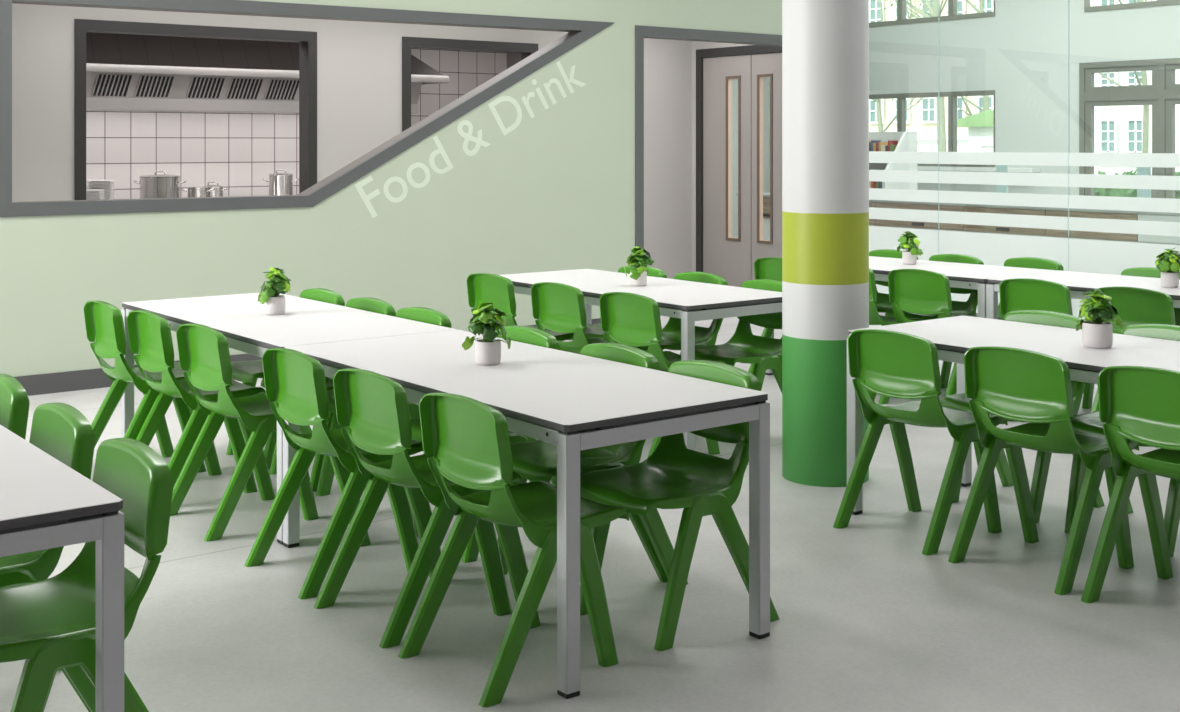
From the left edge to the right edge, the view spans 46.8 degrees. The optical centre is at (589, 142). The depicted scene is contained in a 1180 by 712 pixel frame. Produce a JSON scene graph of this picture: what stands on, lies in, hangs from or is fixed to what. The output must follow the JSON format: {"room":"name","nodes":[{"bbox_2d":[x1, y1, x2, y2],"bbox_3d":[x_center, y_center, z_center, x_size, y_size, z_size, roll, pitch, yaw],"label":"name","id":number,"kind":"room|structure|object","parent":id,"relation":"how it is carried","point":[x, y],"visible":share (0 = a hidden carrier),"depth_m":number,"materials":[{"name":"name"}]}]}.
{"room":"eatery","nodes":[
{"label":"eatery","id":0,"kind":"room"},
{"bbox_2d":[86,48,506,198],"bbox_3d":[-3.665,0.128,13.671,7.700,2.750,0.120,0,0,-38],"label":"wall","id":1,"kind":"structure","parent":0,"point":[237,151],"depth_m":13.57,"materials":[{"name":"tile"}]},
{"bbox_2d":[86,32,448,113],"bbox_3d":[-3.630,-0.767,12.953,4.720,0.940,1.060,0,0,-38],"label":"extractor hood","id":2,"kind":"object","parent":1,"relation":"attached to","point":[125,72],"visible":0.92,"depth_m":12.51,"materials":[{"name":"metal"}]},
{"bbox_2d":[91,74,133,95],"bbox_3d":[-4.240,-0.505,12.099,0.345,0.185,0.098,0,0,-38],"label":"grille","id":3,"kind":"object","parent":2,"relation":"attached to","point":[101,84],"depth_m":12.10,"materials":[{"name":"metal"}]},
{"bbox_2d":[134,76,174,96],"bbox_3d":[-3.939,-0.505,12.331,0.349,0.185,0.098,0,0,-38],"label":"grille","id":4,"kind":"object","parent":2,"relation":"attached to","point":[144,86],"depth_m":12.33,"materials":[{"name":"metal"}]},
{"bbox_2d":[186,77,225,97],"bbox_3d":[-3.557,-0.505,12.626,0.355,0.185,0.098,0,0,-38],"label":"grille","id":5,"kind":"object","parent":2,"relation":"attached to","point":[196,87],"depth_m":12.62,"materials":[{"name":"metal"}]},
{"bbox_2d":[225,78,263,98],"bbox_3d":[-3.257,-0.505,12.857,0.351,0.185,0.098,0,0,-38],"label":"grille","id":6,"kind":"object","parent":2,"relation":"attached to","point":[235,88],"depth_m":12.85,"materials":[{"name":"metal"}]},
{"bbox_2d":[264,80,298,99],"bbox_3d":[-2.954,-0.505,13.090,0.347,0.185,0.098,0,0,-38],"label":"grille","id":7,"kind":"object","parent":2,"relation":"attached to","point":[273,89],"depth_m":13.08,"materials":[{"name":"metal"}]},
{"bbox_2d":[12,3,691,278],"bbox_3d":[-2.031,0.128,11.509,7.650,2.750,0.120,0,0,-38],"label":"wall","id":8,"kind":"structure","parent":0,"point":[359,63],"depth_m":11.44,"materials":[{"name":"white paint"}]},
{"bbox_2d":[75,19,316,199],"bbox_3d":[-3.075,-0.134,10.710,1.950,1.554,0.170,0,0,-38],"label":"window frame","id":9,"kind":"structure","parent":8,"relation":"attached to","point":[307,40],"depth_m":10.73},
{"bbox_2d":[402,37,537,131],"bbox_3d":[-1.095,-0.134,12.236,1.427,1.554,0.170,0,0,-38],"label":"trim","id":10,"kind":"structure","parent":8,"relation":"attached to","point":[526,49],"depth_m":11.94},
{"bbox_2d":[0,0,781,376],"bbox_3d":[-2.688,-0.447,8.675,12.150,3.900,0.140,0,0,-38],"label":"wall","id":11,"kind":"structure","parent":0,"point":[555,192],"depth_m":9.78,"materials":[{"name":"green paint"}]},
{"bbox_2d":[0,0,614,216],"bbox_3d":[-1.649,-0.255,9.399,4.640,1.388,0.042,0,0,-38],"label":"trim","id":12,"kind":"structure","parent":11,"relation":"attached to","point":[587,29],"depth_m":9.03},
{"bbox_2d":[14,318,600,395],"bbox_3d":[-2.602,1.443,8.645,12.050,0.119,0.014,0,0,-38],"label":"baseboard","id":13,"kind":"structure","parent":11,"relation":"attached to","point":[48,383],"depth_m":8.23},
{"bbox_2d":[355,61,585,217],"bbox_3d":[-0.826,-0.048,10.020,2.017,1.155,0.003,0,0,-38],"label":"lettering","id":14,"kind":"object","parent":11,"relation":"attached to","point":[468,136],"depth_m":9.97,"materials":[{"name":"paint"}]},
{"bbox_2d":[635,25,781,248],"bbox_3d":[1.171,0.282,11.654,2.159,2.442,0.172,0,0,-38],"label":"trim","id":15,"kind":"structure","parent":11,"relation":"attached to","point":[641,32],"depth_m":10.98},
{"bbox_2d":[507,53,520,68],"bbox_3d":[-0.129,0.128,14.685,0.100,2.750,2.590,0,0,-38],"label":"wall","id":16,"kind":"structure","parent":0,"point":[512,58],"depth_m":15.59,"materials":[{"name":"grey tile"}]},
{"bbox_2d":[0,316,1179,711],"bbox_3d":[1.032,1.578,7.165,16.200,0.150,16.400,0,0,-38],"label":"floor","id":17,"kind":"structure","parent":0,"point":[869,621],"depth_m":4.31,"materials":[{"name":"concrete"}]},
{"bbox_2d":[0,373,29,438],"bbox_3d":[-1.940,1.109,4.055,0.526,0.786,0.468,0,0,-38],"label":"chair","id":18,"kind":"object","parent":17,"relation":"on","point":[14,400],"visible":0.47,"depth_m":4.02,"materials":[{"name":"green plastic"}]},
{"bbox_2d":[0,402,94,711],"bbox_3d":[-1.574,1.109,3.579,0.526,0.786,0.468,0,0,-38],"label":"chair","id":19,"kind":"object","parent":17,"relation":"on","point":[60,430],"visible":0.48,"depth_m":3.54,"materials":[{"name":"green plastic"}]},
{"bbox_2d":[0,425,123,711],"bbox_3d":[-1.838,1.133,3.369,0.772,0.740,1.775,0,0,-38],"label":"dining table","id":20,"kind":"object","parent":17,"relation":"on","point":[45,503],"visible":1,"depth_m":2.89,"materials":[{"name":"white laminate"}]},
{"bbox_2d":[0,438,173,711],"bbox_3d":[-1.231,1.109,3.124,0.526,0.786,0.468,0,0,-38],"label":"chair","id":21,"kind":"object","parent":17,"relation":"on","point":[50,623],"visible":0.8,"depth_m":3.09,"materials":[{"name":"green plastic"}]},
{"bbox_2d":[84,301,205,472],"bbox_3d":[-2.052,1.109,6.256,0.526,0.786,0.468,0,0,-38],"label":"chair","id":22,"kind":"object","parent":17,"relation":"on","point":[104,324],"visible":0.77,"depth_m":6.17,"materials":[{"name":"green plastic"}]},
{"bbox_2d":[127,310,265,492],"bbox_3d":[-1.730,1.109,5.896,0.526,0.786,0.468,0,0,-38],"label":"chair","id":23,"kind":"object","parent":17,"relation":"on","point":[150,337],"visible":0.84,"depth_m":5.80,"materials":[{"name":"green plastic"}]},
{"bbox_2d":[170,324,318,541],"bbox_3d":[-1.382,1.109,5.469,0.526,0.786,0.468,0,0,-39],"label":"chair","id":24,"kind":"object","parent":17,"relation":"on","point":[203,351],"visible":0.85,"depth_m":5.40,"materials":[{"name":"green plastic"}]},
{"bbox_2d":[226,288,344,469],"bbox_3d":[-1.456,1.109,6.536,0.526,0.786,0.468,0,0,-38],"label":"chair","id":25,"kind":"object","parent":17,"relation":"on","point":[247,372],"visible":0.26,"depth_m":6.51,"materials":[{"name":"green plastic"}]},
{"bbox_2d":[121,293,455,544],"bbox_3d":[-1.385,1.133,6.022,0.772,0.740,1.775,0,0,-38],"label":"dining table","id":26,"kind":"object","parent":17,"relation":"on","point":[243,320],"visible":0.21,"depth_m":5.87,"materials":[{"name":"white laminate"}]},
{"bbox_2d":[258,267,290,314],"bbox_3d":[-1.402,0.658,6.056,0.145,0.210,0.160,0,0,-7],"label":"potted plant","id":27,"kind":"object","parent":26,"relation":"on","point":[275,304],"visible":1,"depth_m":6.01,"materials":[{"name":"green plant"}]},
{"bbox_2d":[261,297,395,491],"bbox_3d":[-1.157,1.109,6.148,0.526,0.786,0.468,0,0,-38],"label":"chair","id":28,"kind":"object","parent":17,"relation":"on","point":[370,304],"visible":0.18,"depth_m":6.15,"materials":[{"name":"green plastic"}]},
{"bbox_2d":[244,348,422,598],"bbox_3d":[-0.882,1.109,4.819,0.526,0.786,0.468,0,0,-38],"label":"chair","id":29,"kind":"object","parent":17,"relation":"on","point":[294,380],"visible":0.73,"depth_m":4.72,"materials":[{"name":"green plastic"}]},
{"bbox_2d":[316,307,451,495],"bbox_3d":[-0.870,1.109,5.775,0.526,0.786,0.468,0,0,-38],"label":"chair","id":30,"kind":"object","parent":17,"relation":"on","point":[421,314],"visible":0.14,"depth_m":5.81,"materials":[{"name":"green plastic"}]},
{"bbox_2d":[314,369,521,647],"bbox_3d":[-0.547,1.109,4.385,0.526,0.786,0.468,0,0,-38],"label":"chair","id":31,"kind":"object","parent":17,"relation":"on","point":[373,408],"visible":0.77,"depth_m":4.30,"materials":[{"name":"green plastic"}]},
{"bbox_2d":[410,326,559,562],"bbox_3d":[-0.400,1.109,5.165,0.526,0.786,0.468,0,0,-38],"label":"chair","id":32,"kind":"object","parent":17,"relation":"on","point":[524,334],"visible":0.08,"depth_m":5.13,"materials":[{"name":"green plastic"}]},
{"bbox_2d":[398,393,628,706],"bbox_3d":[-0.215,1.109,3.963,0.526,0.786,0.468,0,0,-38],"label":"chair","id":33,"kind":"object","parent":17,"relation":"on","point":[467,439],"visible":0.91,"depth_m":3.88,"materials":[{"name":"green plastic"}]},
{"bbox_2d":[467,273,573,340],"bbox_3d":[-0.401,1.109,7.563,0.526,0.786,0.468,0,0,-38],"label":"chair","id":34,"kind":"object","parent":17,"relation":"on","point":[498,290],"visible":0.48,"depth_m":7.47,"materials":[{"name":"green plastic"}]},
{"bbox_2d":[283,330,769,698],"bbox_3d":[-0.298,1.133,4.611,0.772,0.740,1.775,0,0,-38],"label":"dining table","id":35,"kind":"object","parent":17,"relation":"on","point":[573,402],"visible":0.7,"depth_m":4.13,"materials":[{"name":"white laminate"}]},
{"bbox_2d":[462,302,510,364],"bbox_3d":[-0.355,0.657,4.695,0.167,0.212,0.126,0,0,13],"label":"potted plant","id":36,"kind":"object","parent":35,"relation":"on","point":[487,349],"visible":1,"depth_m":4.66,"materials":[{"name":"green plant"}]},
{"bbox_2d":[498,343,667,582],"bbox_3d":[-0.046,1.109,4.706,0.526,0.786,0.468,0,0,-38],"label":"chair","id":37,"kind":"object","parent":17,"relation":"on","point":[535,460],"visible":0.37,"depth_m":4.66,"materials":[{"name":"green plastic"}]},
{"bbox_2d":[531,282,647,353],"bbox_3d":[-0.023,1.109,7.072,0.526,0.786,0.468,0,0,-38],"label":"chair","id":38,"kind":"object","parent":17,"relation":"on","point":[557,307],"visible":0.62,"depth_m":6.96,"materials":[{"name":"green plastic"}]},
{"bbox_2d":[573,266,666,339],"bbox_3d":[0.153,1.109,7.801,0.526,0.786,0.468,0,0,-38],"label":"chair","id":39,"kind":"object","parent":17,"relation":"on","point":[592,330],"visible":0.2,"depth_m":7.79,"materials":[{"name":"green plastic"}]},
{"bbox_2d":[500,269,781,450],"bbox_3d":[0.218,1.133,7.289,0.772,0.740,1.775,0,0,-38],"label":"dining table","id":40,"kind":"object","parent":17,"relation":"on","point":[675,298],"visible":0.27,"depth_m":6.87,"materials":[{"name":"white laminate"}]},
{"bbox_2d":[624,246,653,285],"bbox_3d":[0.249,0.659,7.249,0.148,0.207,0.170,0,0,-30],"label":"potted plant","id":41,"kind":"object","parent":40,"relation":"on","point":[640,257],"visible":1,"depth_m":7.22,"materials":[{"name":"green plant"}]},
{"bbox_2d":[599,292,724,456],"bbox_3d":[0.331,1.109,6.612,0.526,0.786,0.468,0,0,-38],"label":"chair","id":42,"kind":"object","parent":17,"relation":"on","point":[630,319],"visible":0.56,"depth_m":6.51,"materials":[{"name":"green plastic"}]},
{"bbox_2d":[615,272,727,371],"bbox_3d":[0.459,1.109,7.405,0.526,0.786,0.468,0,0,-38],"label":"chair","id":43,"kind":"object","parent":17,"relation":"on","point":[671,333],"visible":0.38,"depth_m":7.44,"materials":[{"name":"green plastic"}]},
{"bbox_2d":[580,360,779,650],"bbox_3d":[0.252,1.109,4.319,0.526,0.786,0.468,0,0,-38],"label":"chair","id":44,"kind":"object","parent":17,"relation":"on","point":[674,476],"visible":0.7,"depth_m":4.27,"materials":[{"name":"green plastic"}]},
{"bbox_2d":[680,279,781,392],"bbox_3d":[0.788,1.109,6.977,0.526,0.786,0.468,0,0,-38],"label":"chair","id":45,"kind":"object","parent":17,"relation":"on","point":[765,353],"visible":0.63,"depth_m":7.03,"materials":[{"name":"green plastic"}]},
{"bbox_2d":[748,257,781,373],"bbox_3d":[1.325,1.109,8.590,0.526,0.786,0.468,0,0,-38],"label":"chair","id":46,"kind":"object","parent":17,"relation":"on","point":[770,268],"visible":0.19,"depth_m":8.60,"materials":[{"name":"green plastic"}]},
{"bbox_2d":[782,0,868,486],"bbox_3d":[1.059,-0.447,6.129,0.384,3.900,0.384,0,0,-38],"label":"column","id":47,"kind":"structure","parent":17,"relation":"on","point":[825,43],"depth_m":5.96,"materials":[{"name":"white paint"}]},
{"bbox_2d":[869,132,916,189],"bbox_3d":[2.958,0.693,15.365,0.540,1.620,1.400,0,0,-38],"label":"rack","id":48,"kind":"object","parent":17,"relation":"on","point":[907,141],"visible":0.08,"depth_m":14.90,"materials":[{"name":"white laminate"}]},
{"bbox_2d":[888,141,897,150],"bbox_3d":[3.311,0.094,14.890,0.140,0.228,0.026,0,0,-38],"label":"book","id":49,"kind":"object","parent":48,"relation":"on","point":[889,142],"visible":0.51,"depth_m":14.86,"materials":[{"name":"red paper"}]},
{"bbox_2d":[869,249,918,312],"bbox_3d":[1.872,1.109,8.986,0.526,0.786,0.468,0,0,-38],"label":"chair","id":50,"kind":"object","parent":17,"relation":"on","point":[883,303],"visible":0.2,"depth_m":9.10,"materials":[{"name":"green plastic"}]},
{"bbox_2d":[869,268,920,399],"bbox_3d":[1.667,1.109,8.197,0.526,0.786,0.468,0,0,-38],"label":"chair","id":51,"kind":"object","parent":17,"relation":"on","point":[875,318],"visible":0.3,"depth_m":7.97,"materials":[{"name":"green plastic"}]},
{"bbox_2d":[765,256,1054,374],"bbox_3d":[1.953,1.133,8.470,0.772,0.740,1.617,0,0,-42],"label":"dining table","id":52,"kind":"object","parent":17,"relation":"on","point":[960,275],"visible":0.2,"depth_m":8.11,"materials":[{"name":"white laminate"}]},
{"bbox_2d":[897,231,922,264],"bbox_3d":[1.998,0.659,8.525,0.152,0.208,0.155,0,0,-13],"label":"potted plant","id":53,"kind":"object","parent":52,"relation":"on","point":[907,241],"visible":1,"depth_m":8.50,"materials":[{"name":"green plant"}]},
{"bbox_2d":[878,269,956,403],"bbox_3d":[2.002,1.109,7.812,0.526,0.786,0.468,0,0,-38],"label":"chair","id":54,"kind":"object","parent":17,"relation":"on","point":[917,291],"visible":0.53,"depth_m":7.71,"materials":[{"name":"green plastic"}]},
{"bbox_2d":[833,329,1007,554],"bbox_3d":[1.294,1.109,5.297,0.526,0.786,0.468,0,0,-38],"label":"chair","id":55,"kind":"object","parent":17,"relation":"on","point":[894,364],"visible":0.98,"depth_m":5.22,"materials":[{"name":"green plastic"}]},
{"bbox_2d":[885,254,983,387],"bbox_3d":[2.195,1.109,8.617,0.526,0.786,0.468,0,0,-38],"label":"chair","id":56,"kind":"object","parent":17,"relation":"on","point":[959,308],"visible":0.37,"depth_m":8.59,"materials":[{"name":"green plastic"}]},
{"bbox_2d":[737,193,1179,244],"bbox_3d":[4.863,1.040,11.695,0.640,0.925,9.700,0,0,-38],"label":"countertop","id":57,"kind":"structure","parent":17,"relation":"on","point":[978,208],"depth_m":12.41,"materials":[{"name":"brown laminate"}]},
{"bbox_2d":[737,193,1179,215],"bbox_3d":[4.863,0.590,11.695,0.640,0.025,9.700,0,0,-38],"label":"countertop","id":58,"kind":"structure","parent":57,"relation":"on","point":[764,194],"depth_m":12.36,"materials":[{"name":"white"}]},
{"bbox_2d":[996,165,1021,192],"bbox_3d":[3.910,0.367,12.932,0.120,0.421,0.450,0,0,-38],"label":"screen","id":59,"kind":"object","parent":57,"relation":"on","point":[999,168],"visible":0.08,"depth_m":12.91,"materials":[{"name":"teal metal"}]},
{"bbox_2d":[1137,167,1150,197],"bbox_3d":[4.793,0.367,11.787,0.120,0.421,0.450,0,0,-38],"label":"screen","id":60,"kind":"object","parent":57,"relation":"on","point":[1144,193],"visible":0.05,"depth_m":11.77,"materials":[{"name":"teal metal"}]},
{"bbox_2d":[769,0,1179,194],"bbox_3d":[7.345,-0.447,12.029,0.260,3.900,16.200,0,0,-38],"label":"wall","id":61,"kind":"structure","parent":17,"relation":"on","point":[1020,52],"depth_m":15.29,"materials":[{"name":"paint"}]},
{"bbox_2d":[869,90,994,166],"bbox_3d":[3.739,-0.157,16.812,0.095,0.880,3.022,0,0,-38],"label":"window","id":62,"kind":"structure","parent":61,"relation":"attached to","point":[952,96],"depth_m":16.09,"materials":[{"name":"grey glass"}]},
{"bbox_2d":[869,0,994,26],"bbox_3d":[3.739,-1.870,16.812,0.095,0.855,3.022,0,0,-38],"label":"window","id":63,"kind":"structure","parent":61,"relation":"attached to","point":[901,4],"depth_m":16.30,"materials":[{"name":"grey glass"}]},
{"bbox_2d":[1079,58,1179,198],"bbox_3d":[5.899,0.273,14.009,0.095,2.260,1.882,0,0,-38],"label":"window","id":64,"kind":"structure","parent":61,"relation":"attached to","point":[1163,94],"depth_m":14.19,"materials":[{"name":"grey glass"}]},
{"bbox_2d":[1084,0,1179,11],"bbox_3d":[5.917,-1.850,13.985,0.095,0.895,1.821,0,0,-38],"label":"window","id":65,"kind":"structure","parent":61,"relation":"attached to","point":[1087,8],"depth_m":14.28,"materials":[{"name":"grey metal"}]},
{"bbox_2d":[847,316,1179,514],"bbox_3d":[1.894,1.133,5.070,0.772,0.740,1.775,0,0,-38],"label":"dining table","id":66,"kind":"object","parent":17,"relation":"on","point":[952,337],"visible":0.61,"depth_m":5.30,"materials":[{"name":"white laminate"}]},
{"bbox_2d":[1076,289,1122,348],"bbox_3d":[1.888,0.653,5.090,0.141,0.218,0.152,0,0,-16],"label":"potted plant","id":67,"kind":"object","parent":66,"relation":"on","point":[1096,333],"visible":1,"depth_m":5.05,"materials":[{"name":"green plant"}]},
{"bbox_2d":[963,257,1063,319],"bbox_3d":[2.607,1.109,8.360,0.526,0.786,0.468,0,0,-38],"label":"chair","id":68,"kind":"object","parent":17,"relation":"on","point":[1022,262],"visible":0.16,"depth_m":8.44,"materials":[{"name":"green plastic"}]},
{"bbox_2d":[940,310,1104,522],"bbox_3d":[1.784,1.109,5.661,0.526,0.786,0.468,0,0,-38],"label":"chair","id":69,"kind":"object","parent":17,"relation":"on","point":[955,401],"visible":0.21,"depth_m":5.64,"materials":[{"name":"green plastic"}]},
{"bbox_2d":[948,346,1138,594],"bbox_3d":[1.630,1.109,4.861,0.526,0.786,0.468,0,0,-38],"label":"chair","id":70,"kind":"object","parent":17,"relation":"on","point":[1034,388],"visible":0.97,"depth_m":4.78,"materials":[{"name":"green plastic"}]},
{"bbox_2d":[999,278,1097,413],"bbox_3d":[2.479,1.109,7.264,0.526,0.786,0.468,0,0,-38],"label":"chair","id":71,"kind":"object","parent":17,"relation":"on","point":[1019,294],"visible":0.33,"depth_m":7.17,"materials":[{"name":"green plastic"}]},
{"bbox_2d":[986,270,1179,319],"bbox_3d":[3.090,1.133,7.203,0.772,0.740,1.775,0,0,-42],"label":"dining table","id":72,"kind":"object","parent":17,"relation":"on","point":[1078,283],"visible":0.49,"depth_m":7.57,"materials":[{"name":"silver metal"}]},
{"bbox_2d":[1155,248,1179,287],"bbox_3d":[3.058,0.657,7.175,0.152,0.211,0.142,0,0,31],"label":"potted plant","id":73,"kind":"object","parent":72,"relation":"on","point":[1168,262],"visible":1,"depth_m":7.13,"materials":[{"name":"green plant"}]},
{"bbox_2d":[1064,324,1179,556],"bbox_3d":[2.125,1.109,5.218,0.526,0.786,0.468,0,0,-38],"label":"chair","id":74,"kind":"object","parent":17,"relation":"on","point":[1089,423],"visible":0.23,"depth_m":5.25,"materials":[{"name":"green plastic"}]},
{"bbox_2d":[1081,366,1179,602],"bbox_3d":[1.955,1.109,4.440,0.526,0.786,0.468,0,0,-38],"label":"chair","id":75,"kind":"object","parent":17,"relation":"on","point":[1140,404],"visible":1,"depth_m":4.47,"materials":[{"name":"green plastic"}]},
{"bbox_2d":[1082,267,1179,408],"bbox_3d":[3.078,1.109,7.668,0.526,0.786,0.468,0,0,-38],"label":"chair","id":76,"kind":"object","parent":17,"relation":"on","point":[1153,272],"visible":0.11,"depth_m":7.72,"materials":[{"name":"green plastic"}]},
{"bbox_2d":[1091,287,1175,411],"bbox_3d":[2.834,1.109,6.857,0.526,0.786,0.468,0,0,-38],"label":"chair","id":77,"kind":"object","parent":17,"relation":"on","point":[1134,306],"visible":0.38,"depth_m":6.74,"materials":[{"name":"green plastic"}]},
{"bbox_3d":[4.400,-0.447,9.430,0.040,3.900,7.317,0,0,-38],"label":"trim","id":78,"kind":"structure","parent":17,"relation":"on","visible":0},
{"bbox_2d":[869,0,938,293],"bbox_3d":[2.539,-0.452,11.843,0.011,3.850,1.216,0,0,-38],"label":"glass panel","id":79,"kind":"object","parent":78,"relation":"attached to","point":[880,238],"visible":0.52,"depth_m":11.67,"materials":[{"name":"glass"}]},
{"bbox_2d":[939,0,1068,312],"bbox_3d":[3.283,-0.452,10.878,0.011,3.850,1.218,0,0,-38],"label":"glass panel","id":80,"kind":"object","parent":78,"relation":"in","point":[992,249],"visible":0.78,"depth_m":10.87,"materials":[{"name":"glass"}]},
{"bbox_2d":[1069,153,1179,318],"bbox_3d":[4.027,-0.452,9.913,0.011,3.850,1.218,0,0,-38],"label":"glass panel","id":81,"kind":"object","parent":78,"relation":"in","point":[1088,256],"visible":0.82,"depth_m":10.06,"materials":[{"name":"glass"}]},
{"bbox_3d":[-3.628,1.028,12.885,5.000,0.950,1.050,0,0,-38],"label":"range","id":82,"kind":"object","parent":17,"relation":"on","visible":0},
{"bbox_2d":[133,171,186,198],"bbox_3d":[-3.957,0.407,12.537,0.372,0.292,0.369,0,0,-45],"label":"cooking pot","id":83,"kind":"object","parent":82,"relation":"on","point":[155,185],"visible":0.8,"depth_m":12.39,"materials":[{"name":"silver metal"}]},
{"bbox_2d":[181,187,214,197],"bbox_3d":[-3.635,0.485,12.633,0.296,0.135,0.188,0,0,-24],"label":"cooking pot","id":84,"kind":"object","parent":82,"relation":"on","point":[192,191],"visible":0.77,"depth_m":12.56,"materials":[{"name":"silver metal"}]},
{"bbox_2d":[263,169,298,195],"bbox_3d":[-3.009,0.407,13.267,0.302,0.292,0.256,0,0,-38],"label":"cooking pot","id":85,"kind":"object","parent":82,"relation":"on","point":[279,183],"visible":0.79,"depth_m":13.18,"materials":[{"name":"silver metal"}]},
{"bbox_3d":[-3.555,0.540,12.847,0.230,0.025,0.230,0,0,-38],"label":"trivet","id":86,"kind":"object","parent":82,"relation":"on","visible":0},
{"bbox_2d":[203,181,229,196],"bbox_3d":[-3.555,0.447,12.847,0.296,0.162,0.189,0,0,-24],"label":"cooking pot","id":87,"kind":"object","parent":86,"relation":"on","point":[218,192],"visible":0.68,"depth_m":12.79,"materials":[{"name":"silver metal"}]},
{"bbox_2d":[692,41,749,271],"bbox_3d":[1.598,0.128,13.148,0.100,2.750,1.713,0,0,-38],"label":"wall","id":88,"kind":"structure","parent":0,"point":[696,45],"depth_m":13.77,"materials":[{"name":"white paint"}]},
{"bbox_2d":[703,55,751,286],"bbox_3d":[1.358,0.325,13.416,0.054,2.339,0.679,0,0,-38],"label":"door","id":89,"kind":"structure","parent":88,"relation":"in","point":[726,256],"depth_m":13.41,"materials":[{"name":"grey laminate"}]},
{"bbox_2d":[696,45,781,271],"bbox_3d":[1.590,0.285,13.159,0.140,2.436,1.535,0,0,-38],"label":"trim","id":90,"kind":"structure","parent":88,"relation":"attached to","point":[750,49],"depth_m":13.67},
{"bbox_2d":[752,53,781,279],"bbox_3d":[1.778,0.325,12.869,0.054,2.339,0.680,0,0,-38],"label":"door","id":91,"kind":"structure","parent":88,"relation":"in","point":[770,64],"depth_m":12.97,"materials":[{"name":"grey laminate"}]},
{"bbox_2d":[732,77,768,237],"bbox_3d":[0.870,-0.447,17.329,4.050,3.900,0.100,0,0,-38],"label":"window","id":92,"kind":"structure","parent":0,"point":[765,80],"depth_m":18.11,"materials":[{"name":"glass"}]},
{"label":"outside","id":93,"kind":"structure","parent":0,"visible":0},
{"bbox_3d":[21.994,1.663,33.290,48.900,0.080,100.000,0,0,-38],"label":"ground","id":94,"kind":"structure","parent":93,"visible":0},
{"bbox_2d":[871,0,932,131],"bbox_3d":[8.101,-2.424,38.132,4.982,8.100,5.275,0,0,-38],"label":"bare tree","id":95,"kind":"object","parent":94,"relation":"on","point":[878,101],"visible":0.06,"depth_m":37.98,"materials":[{"name":"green plant"}]},
{"bbox_2d":[906,0,946,151],"bbox_3d":[5.737,-3.508,24.596,5.969,10.270,6.667,0,0,-38],"label":"bare tree","id":96,"kind":"object","parent":94,"relation":"on","point":[934,12],"visible":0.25,"depth_m":24.21,"materials":[{"name":"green plant"}]},
{"bbox_2d":[869,0,992,151],"bbox_3d":[10.368,-4.377,45.635,6.250,12.000,12.250,0,0,-38],"label":"house","id":97,"kind":"structure","parent":94,"relation":"on","point":[921,118],"depth_m":41.13,"materials":[{"name":"white paint"}]},
{"bbox_2d":[873,0,989,115],"bbox_3d":[8.165,-2.342,32.244,3.700,7.938,4.700,0,0,29],"label":"bare tree","id":98,"kind":"object","parent":94,"relation":"on","point":[985,98],"visible":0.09,"depth_m":31.89,"materials":[{"name":"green plant"}]},
{"bbox_2d":[957,110,992,151],"bbox_3d":[8.945,0.473,28.885,1.550,2.300,2.050,0,0,-38],"label":"lodge","id":99,"kind":"structure","parent":94,"relation":"on","point":[980,125],"depth_m":28.79,"materials":[{"name":"white paint"}]},
{"bbox_2d":[982,0,1151,152],"bbox_3d":[9.045,-3.438,23.332,6.359,10.131,5.405,0,0,32],"label":"bare tree","id":100,"kind":"object","parent":94,"relation":"on","point":[1145,141],"visible":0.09,"depth_m":23.67,"materials":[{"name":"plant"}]},
{"bbox_2d":[1090,0,1179,174],"bbox_3d":[19.335,-4.377,37.364,6.140,12.000,11.700,0,0,-38],"label":"house","id":101,"kind":"structure","parent":94,"relation":"on","point":[1117,129],"depth_m":38.25,"materials":[{"name":"white paint"}]},
{"bbox_2d":[1094,169,1179,198],"bbox_3d":[9.537,1.052,21.478,1.060,1.317,5.672,0,0,-38],"label":"hedge","id":102,"kind":"object","parent":94,"relation":"on","point":[1114,192],"visible":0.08,"depth_m":22.24,"materials":[{"name":"green plant"}]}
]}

